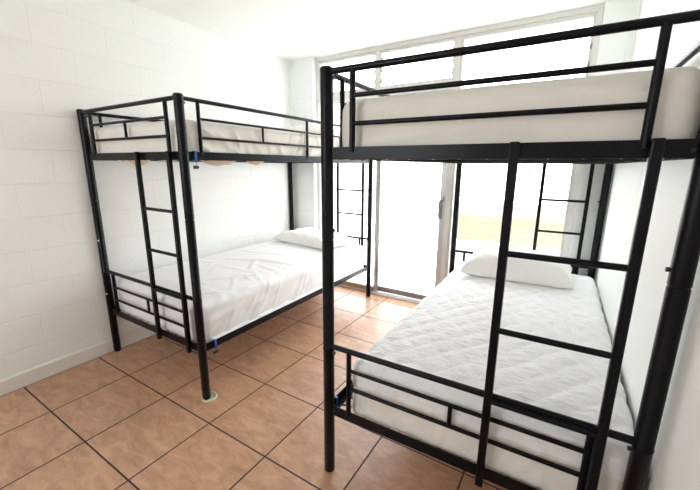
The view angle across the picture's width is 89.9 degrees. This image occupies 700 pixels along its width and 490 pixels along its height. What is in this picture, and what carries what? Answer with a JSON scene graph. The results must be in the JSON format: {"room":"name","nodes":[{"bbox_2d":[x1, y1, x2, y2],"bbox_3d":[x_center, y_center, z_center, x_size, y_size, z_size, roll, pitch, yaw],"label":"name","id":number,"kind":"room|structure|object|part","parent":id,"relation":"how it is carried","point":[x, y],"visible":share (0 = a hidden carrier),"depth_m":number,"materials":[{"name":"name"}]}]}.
{"room":"dormitory","nodes":[
{"label":"dormitory","id":0,"kind":"room"},
{"bbox_2d":[0,0,293,378],"bbox_3d":[-1.966,-0.382,2.227,0.150,2.483,5.053,8,15,31],"label":"wall","id":1,"kind":"structure","parent":0,"point":[58,58],"depth_m":2.41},
{"bbox_2d":[0,323,166,395],"bbox_3d":[-1.917,0.794,2.428,0.014,0.100,4.703,8,15,31],"label":"baseboard","id":2,"kind":"structure","parent":1,"relation":"attached to","point":[21,379],"depth_m":2.39,"materials":[{"name":"beige paint"}]},
{"bbox_2d":[0,286,539,489],"bbox_3d":[-0.544,1.106,1.591,3.582,0.120,4.953,8,15,31],"label":"floor","id":3,"kind":"structure","parent":0,"point":[134,417],"depth_m":1.92,"materials":[{"name":"tile"}]},
{"bbox_2d":[201,392,217,402],"bbox_3d":[-0.847,0.916,2.115,0.092,0.015,0.092,8,15,31],"label":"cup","id":4,"kind":"object","parent":3,"relation":"on","point":[214,395],"visible":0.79,"depth_m":2.10,"materials":[{"name":"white plastic"}]},
{"bbox_2d":[76,92,372,399],"bbox_3d":[-0.774,-0.163,3.030,1.100,1.717,2.075,8,15,31],"label":"bunk bed","id":5,"kind":"object","parent":3,"relation":"on","point":[182,155],"visible":0.66,"depth_m":2.14,"materials":[{"name":"black metal"}]},
{"bbox_3d":[-1.751,-0.034,2.465,0.050,1.701,0.050,8,15,31],"label":"post","id":6,"kind":"part","parent":5,"relation":"part of","materials":[{"name":"black metal"}]},
{"bbox_3d":[-1.215,-1.046,3.113,0.022,0.022,1.970,8,15,31],"label":"guard rail","id":7,"kind":"part","parent":5,"relation":"part of","materials":[{"name":"black metal"}]},
{"bbox_3d":[-1.299,-0.798,2.008,1.007,0.023,0.023,8,15,31],"label":"rail","id":8,"kind":"part","parent":5,"relation":"part of","materials":[{"name":"black metal"}]},
{"bbox_3d":[-1.294,-0.525,2.082,1.007,0.044,0.034,8,15,31],"label":"rail","id":9,"kind":"part","parent":5,"relation":"part of","materials":[{"name":"black metal"}]},
{"bbox_3d":[-1.306,0.247,2.245,1.007,0.023,0.023,8,15,31],"label":"rail","id":10,"kind":"part","parent":5,"relation":"part of","materials":[{"name":"black metal"}]},
{"bbox_3d":[-1.301,0.543,2.324,1.007,0.045,0.034,8,15,31],"label":"rail","id":11,"kind":"part","parent":5,"relation":"part of","materials":[{"name":"black metal"}]},
{"bbox_3d":[-1.206,-0.771,3.168,0.034,0.044,1.970,8,15,31],"label":"rail","id":12,"kind":"part","parent":5,"relation":"part of","materials":[{"name":"black metal"}]},
{"bbox_3d":[-0.858,0.094,1.927,0.050,1.701,0.050,8,15,31],"label":"post","id":13,"kind":"part","parent":5,"relation":"part of","materials":[{"name":"black metal"}]},
{"bbox_2d":[192,151,198,168],"bbox_3d":[-0.819,-0.451,1.859,0.024,0.093,0.034,8,15,31],"label":"tie","id":14,"kind":"object","parent":5,"relation":"on","point":[195,160],"visible":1,"depth_m":1.85,"materials":[{"name":"blue plastic"}]},
{"bbox_2d":[212,339,217,353],"bbox_3d":[-0.814,0.612,2.120,0.024,0.090,0.034,8,15,31],"label":"tie","id":15,"kind":"object","parent":5,"relation":"on","point":[215,340],"visible":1,"depth_m":2.11,"materials":[{"name":"blue fabric"}]},
{"bbox_2d":[94,119,338,165],"bbox_3d":[-0.775,-0.779,2.885,1.072,0.261,1.952,8,15,31],"label":"mattress","id":16,"kind":"object","parent":5,"relation":"on","point":[209,129],"visible":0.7,"depth_m":2.11,"materials":[{"name":"white fabric"}]},
{"bbox_2d":[277,124,339,137],"bbox_3d":[-0.436,-1.094,3.420,0.704,0.141,0.419,7,14,28],"label":"pillow","id":17,"kind":"object","parent":16,"relation":"on","point":[316,128],"visible":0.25,"depth_m":3.23,"materials":[{"name":"white fabric"}]},
{"bbox_2d":[117,240,363,342],"bbox_3d":[-0.775,0.227,3.115,1.038,0.283,1.958,8,15,31],"label":"mattress","id":18,"kind":"object","parent":5,"relation":"on","point":[240,286],"visible":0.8,"depth_m":2.55,"materials":[{"name":"white fabric"}]},
{"bbox_2d":[272,227,354,248],"bbox_3d":[-0.387,-0.089,3.653,0.781,0.133,0.439,10,16,37],"label":"pillow","id":19,"kind":"object","parent":18,"relation":"on","point":[310,237],"visible":0.8,"depth_m":3.52,"materials":[{"name":"white fabric"}]},
{"bbox_3d":[-0.323,-0.918,2.575,0.022,0.022,1.970,8,15,31],"label":"guard rail","id":20,"kind":"part","parent":5,"relation":"part of","materials":[{"name":"black metal"}]},
{"bbox_3d":[-0.335,-0.646,2.643,0.034,0.044,1.970,8,15,31],"label":"rail","id":21,"kind":"part","parent":5,"relation":"part of","materials":[{"name":"black metal"}]},
{"bbox_3d":[-0.343,0.422,2.886,0.034,0.045,1.970,8,15,31],"label":"rail","id":22,"kind":"part","parent":5,"relation":"part of","materials":[{"name":"black metal"}]},
{"bbox_3d":[-0.691,-0.405,4.135,0.050,1.701,0.050,8,15,31],"label":"post","id":23,"kind":"part","parent":5,"relation":"part of","materials":[{"name":"black metal"}]},
{"bbox_3d":[-0.246,-0.124,3.916,1.007,0.023,0.023,8,15,31],"label":"rail","id":24,"kind":"part","parent":5,"relation":"part of","materials":[{"name":"black metal"}]},
{"bbox_3d":[0.202,-0.277,3.597,0.050,1.701,0.050,8,15,31],"label":"post","id":25,"kind":"part","parent":5,"relation":"part of","materials":[{"name":"black metal"}]},
{"bbox_2d":[320,9,699,489],"bbox_3d":[0.876,0.076,2.026,1.100,1.717,2.075,8,15,30],"label":"bunk bed","id":26,"kind":"object","parent":3,"relation":"on","point":[682,269],"visible":0.73,"depth_m":1.02,"materials":[{"name":"black metal"}]},
{"bbox_3d":[-0.089,0.209,1.443,0.050,1.701,0.050,8,15,30],"label":"post","id":27,"kind":"part","parent":26,"relation":"part of","materials":[{"name":"black metal"}]},
{"bbox_3d":[0.431,0.538,2.399,0.034,0.045,1.970,8,15,30],"label":"rail","id":28,"kind":"part","parent":26,"relation":"part of","materials":[{"name":"black metal"}]},
{"bbox_3d":[0.429,-0.805,2.101,0.022,0.022,1.970,8,15,30],"label":"guard rail","id":29,"kind":"part","parent":26,"relation":"part of","materials":[{"name":"black metal"}]},
{"bbox_3d":[0.366,0.784,1.311,1.007,0.045,0.034,8,15,30],"label":"rail","id":30,"kind":"part","parent":26,"relation":"part of","materials":[{"name":"black metal"}]},
{"bbox_3d":[0.937,-0.167,3.133,0.050,1.701,0.050,8,15,30],"label":"post","id":31,"kind":"part","parent":26,"relation":"part of","materials":[{"name":"black metal"}]},
{"bbox_3d":[0.361,0.488,1.232,1.007,0.023,0.023,8,15,30],"label":"rail","id":32,"kind":"part","parent":26,"relation":"part of","materials":[{"name":"black metal"}]},
{"bbox_2d":[352,262,633,489],"bbox_3d":[0.914,0.480,2.083,1.005,0.274,1.973,8,15,30],"label":"mattress","id":33,"kind":"object","parent":26,"relation":"on","point":[446,335],"visible":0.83,"depth_m":1.43,"materials":[{"name":"white fabric"}]},
{"bbox_2d":[460,246,574,288],"bbox_3d":[1.249,0.132,2.625,0.743,0.197,0.452,7,16,29],"label":"pillow","id":34,"kind":"object","parent":33,"relation":"on","point":[483,262],"visible":0.75,"depth_m":2.46,"materials":[{"name":"white fabric"}]},
{"bbox_3d":[0.368,-0.557,0.995,1.007,0.023,0.023,8,15,30],"label":"rail","id":35,"kind":"part","parent":26,"relation":"part of","materials":[{"name":"black metal"}]},
{"bbox_3d":[0.373,-0.284,1.068,1.007,0.044,0.034,8,15,30],"label":"rail","id":36,"kind":"part","parent":26,"relation":"part of","materials":[{"name":"black metal"}]},
{"bbox_2d":[342,66,699,146],"bbox_3d":[0.886,-0.565,1.875,1.030,0.206,1.960,8,15,30],"label":"mattress","id":37,"kind":"object","parent":26,"relation":"on","point":[678,109],"visible":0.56,"depth_m":0.98,"materials":[{"name":"white fabric"}]},
{"bbox_3d":[1.387,0.112,2.922,1.007,0.023,0.023,8,15,30],"label":"rail","id":38,"kind":"part","parent":26,"relation":"part of","materials":[{"name":"black metal"}]},
{"bbox_3d":[1.840,-0.043,2.613,0.050,1.701,0.050,8,15,30],"label":"post","id":39,"kind":"part","parent":26,"relation":"part of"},
{"bbox_3d":[0.814,0.334,0.923,0.050,1.701,0.050,8,15,30],"label":"post","id":40,"kind":"part","parent":26,"relation":"part of","materials":[{"name":"black metal"}]},
{"bbox_3d":[1.333,-0.681,1.580,0.022,0.022,1.970,8,15,30],"label":"guard rail","id":41,"kind":"part","parent":26,"relation":"part of","materials":[{"name":"black metal"}]},
{"bbox_2d":[126,0,605,60],"bbox_3d":[-0.496,-1.443,1.065,3.582,0.120,5.073,8,15,31],"label":"ceiling","id":42,"kind":"structure","parent":0,"point":[289,30],"depth_m":2.70,"materials":[{"name":"white paint"}]},
{"bbox_2d":[289,0,641,301],"bbox_3d":[0.676,-0.633,3.414,3.052,2.483,0.200,8,15,31],"label":"wall","id":43,"kind":"structure","parent":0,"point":[616,47],"depth_m":3.05,"materials":[{"name":"white paint"}]},
{"bbox_2d":[319,53,375,92],"bbox_3d":[-0.026,-1.740,3.602,0.688,0.318,0.061,8,15,31],"label":"window","id":44,"kind":"structure","parent":43,"relation":"attached to","point":[372,54],"depth_m":3.56,"materials":[{"name":"white metal"}]},
{"bbox_2d":[333,101,376,290],"bbox_3d":[-0.025,-0.520,3.866,0.718,2.008,0.072,8,15,31],"label":"window","id":45,"kind":"structure","parent":43,"relation":"attached to","point":[350,174],"depth_m":3.87,"materials":[{"name":"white glass"}]},
{"bbox_3d":[-0.034,0.436,4.078,0.718,0.050,0.060,8,15,31],"label":"sill","id":46,"kind":"part","parent":45,"relation":"part of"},
{"bbox_2d":[372,89,452,303],"bbox_3d":[1.013,-0.352,3.209,1.760,2.030,0.074,8,15,31],"label":"door","id":47,"kind":"structure","parent":43,"relation":"attached to","point":[411,195],"depth_m":3.54,"materials":[{"name":"glass"}]},
{"bbox_3d":[0.581,0.512,3.703,0.634,0.056,0.030,8,15,31],"label":"rail","id":48,"kind":"part","parent":47,"relation":"part of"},
{"bbox_3d":[0.588,-0.443,3.487,0.634,1.902,0.005,8,15,31],"label":"pane","id":49,"kind":"part","parent":47,"relation":"part of","materials":[{"name":"clear glass"}]},
{"bbox_3d":[0.850,-0.335,3.307,0.030,0.180,0.030,8,15,31],"label":"handle","id":50,"kind":"part","parent":47,"relation":"part of","materials":[{"name":"grey metal"}]},
{"bbox_2d":[380,39,455,87],"bbox_3d":[0.606,-1.648,3.219,0.722,0.318,0.061,8,15,31],"label":"window","id":51,"kind":"structure","parent":43,"relation":"attached to","point":[382,54],"depth_m":3.20,"materials":[{"name":"white metal"}]},
{"bbox_2d":[446,13,596,276],"bbox_3d":[1.346,-0.519,2.996,0.940,2.411,0.061,8,15,31],"label":"window","id":52,"kind":"structure","parent":43,"relation":"attached to","point":[591,16],"depth_m":2.80,"materials":[{"name":"white metal"}]},
{"bbox_2d":[595,0,699,489],"bbox_3d":[0.777,0.013,0.565,0.150,2.483,5.058,8,15,30],"label":"wall","id":53,"kind":"structure","parent":0,"point":[675,464],"depth_m":1.21,"materials":[{"name":"white paint"}]},
{"label":"outside","id":54,"kind":"structure","parent":0,"visible":0},
{"bbox_2d":[454,220,559,268],"bbox_3d":[3.010,-0.130,7.374,15.000,0.100,8.550,8,15,31],"label":"floor","id":55,"kind":"structure","parent":54,"point":[461,244],"depth_m":6.35,"materials":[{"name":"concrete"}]},
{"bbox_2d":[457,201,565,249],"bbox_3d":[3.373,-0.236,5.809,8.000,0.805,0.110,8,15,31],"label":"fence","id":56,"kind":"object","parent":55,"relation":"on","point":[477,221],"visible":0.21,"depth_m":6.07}
]}

